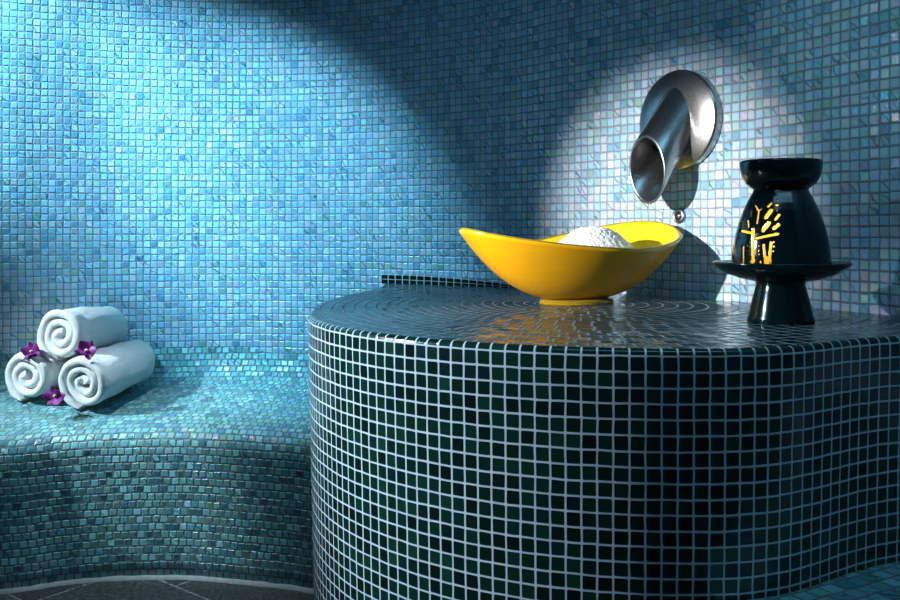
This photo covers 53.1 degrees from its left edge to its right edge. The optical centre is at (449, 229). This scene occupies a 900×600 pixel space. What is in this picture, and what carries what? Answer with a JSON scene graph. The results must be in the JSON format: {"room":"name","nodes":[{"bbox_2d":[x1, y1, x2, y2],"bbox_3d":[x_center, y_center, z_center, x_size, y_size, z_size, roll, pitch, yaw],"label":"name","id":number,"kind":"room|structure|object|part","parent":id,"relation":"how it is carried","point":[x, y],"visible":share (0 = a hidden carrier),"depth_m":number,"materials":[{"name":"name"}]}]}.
{"room":"spa","nodes":[
{"label":"spa","id":0,"kind":"room"},
{"bbox_2d":[0,580,313,599],"bbox_3d":[-0.860,1.000,0.839,4.386,0.086,4.343,0,0,0],"label":"floor","id":1,"kind":"structure","parent":0,"point":[130,589],"depth_m":2.38,"materials":[{"name":"tile"}]},
{"bbox_2d":[0,346,313,588],"bbox_3d":[-1.617,0.668,2.305,3.117,0.578,0.778,0,0,-16],"label":"bench","id":2,"kind":"object","parent":1,"relation":"on","point":[201,466],"visible":0.64,"depth_m":2.46,"materials":[{"name":"tile"}]},
{"bbox_2d":[5,352,80,400],"bbox_3d":[-1.202,0.420,2.679,0.155,0.150,0.188,0,0,18],"label":"rolled towel","id":3,"kind":"object","parent":2,"relation":"on","point":[35,376],"visible":0.71,"depth_m":2.60,"materials":[{"name":"white fabric"}]},
{"bbox_2d":[20,341,40,359],"bbox_3d":[-1.198,0.346,2.581,0.060,0.052,0.044,0,0,-34],"label":"flower","id":4,"kind":"object","parent":3,"relation":"on","point":[32,350],"visible":1,"depth_m":2.58,"materials":[{"name":"purple plant"}]},
{"bbox_2d":[37,306,127,360],"bbox_3d":[-1.097,0.304,2.695,0.167,0.153,0.245,0,1,18],"label":"rolled towel","id":5,"kind":"object","parent":3,"relation":"on","point":[59,334],"visible":0.94,"depth_m":2.61,"materials":[{"name":"white fabric"}]},
{"bbox_2d":[43,386,65,404],"bbox_3d":[-1.098,0.462,2.514,0.054,0.053,0.053,0,0,24],"label":"flower","id":6,"kind":"object","parent":2,"relation":"on","point":[53,397],"visible":1,"depth_m":2.51,"materials":[{"name":"purple plant"}]},
{"bbox_2d":[58,340,154,409],"bbox_3d":[-1.009,0.426,2.669,0.170,0.175,0.272,0,0,20],"label":"rolled towel","id":7,"kind":"object","parent":2,"relation":"on","point":[112,369],"visible":1,"depth_m":2.58,"materials":[{"name":"white fabric"}]},
{"bbox_2d":[74,340,96,359],"bbox_3d":[-1.022,0.336,2.518,0.053,0.053,0.049,0,0,-37],"label":"flower","id":8,"kind":"object","parent":7,"relation":"on","point":[88,349],"visible":1,"depth_m":2.52,"materials":[{"name":"purple plant"}]},
{"bbox_2d":[0,575,313,593],"bbox_3d":[-1.644,0.951,2.095,2.950,0.011,0.408,0,0,-16],"label":"trim","id":9,"kind":"structure","parent":2,"relation":"attached to","point":[140,577],"depth_m":2.44,"materials":[{"name":"tile"}]},
{"bbox_2d":[308,272,899,599],"bbox_3d":[0.123,0.545,1.926,0.986,0.824,1.865,0,0,-31],"label":"counter","id":10,"kind":"object","parent":1,"relation":"on","point":[471,439],"depth_m":1.28,"materials":[{"name":"tile"}]},
{"bbox_2d":[458,221,682,305],"bbox_3d":[0.276,0.069,1.963,0.595,0.183,0.282,0,0,-33],"label":"bowl","id":11,"kind":"object","parent":10,"relation":"on","point":[559,274],"visible":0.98,"depth_m":1.85,"materials":[{"name":"yellow glazed ceramic"}]},
{"bbox_2d":[558,226,634,247],"bbox_3d":[0.281,0.034,1.968,0.397,0.087,0.193,0,0,-33],"label":"salt","id":12,"kind":"object","parent":11,"relation":"in","point":[590,236],"visible":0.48,"depth_m":1.96,"materials":[{"name":"white food"}]},
{"bbox_2d":[312,284,899,348],"bbox_3d":[0.369,0.160,2.013,1.288,0.001,1.598,0,0,0],"label":"countertop","id":13,"kind":"structure","parent":10,"relation":"on","point":[502,315],"depth_m":1.59,"materials":[{"name":"tile"}]},
{"bbox_2d":[712,158,852,324],"bbox_3d":[0.578,0.019,1.574,0.230,0.281,0.230,0,0,-23],"label":"burner","id":14,"kind":"object","parent":10,"relation":"on","point":[781,220],"visible":1,"depth_m":1.52,"materials":[{"name":"black ceramic"}]},
{"bbox_3d":[0.578,-0.096,1.574,0.138,0.051,0.138,0,0,20],"label":"oil dish","id":15,"kind":"part","parent":14,"relation":"part of","materials":[{"name":"black ceramic"}]},
{"bbox_2d":[750,561,899,599],"bbox_3d":[0.773,0.729,1.166,0.827,0.456,0.464,0,0,0],"label":"bench","id":16,"kind":"object","parent":1,"relation":"on","point":[878,582],"visible":1,"depth_m":1.26,"materials":[{"name":"tile"}]},
{"bbox_2d":[0,0,899,353],"bbox_3d":[-0.819,-0.290,2.266,4.200,2.494,1.374,0,0,11],"label":"wall","id":17,"kind":"structure","parent":0,"point":[206,173],"depth_m":2.77,"materials":[{"name":"tile"}]},
{"bbox_2d":[629,69,722,203],"bbox_3d":[0.516,-0.220,2.119,0.165,0.320,0.239,0,0,-34],"label":"spout","id":18,"kind":"object","parent":17,"relation":"attached to","point":[681,115],"visible":0.98,"depth_m":2.08,"materials":[{"name":"metal"}]},
{"bbox_2d":[672,209,685,222],"bbox_3d":[0.547,-0.033,2.143,0.016,0.036,0.036,0,0,-39],"label":"knob","id":19,"kind":"object","parent":17,"relation":"attached to","point":[679,215],"visible":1,"depth_m":2.14,"materials":[{"name":"metal"}]}
]}

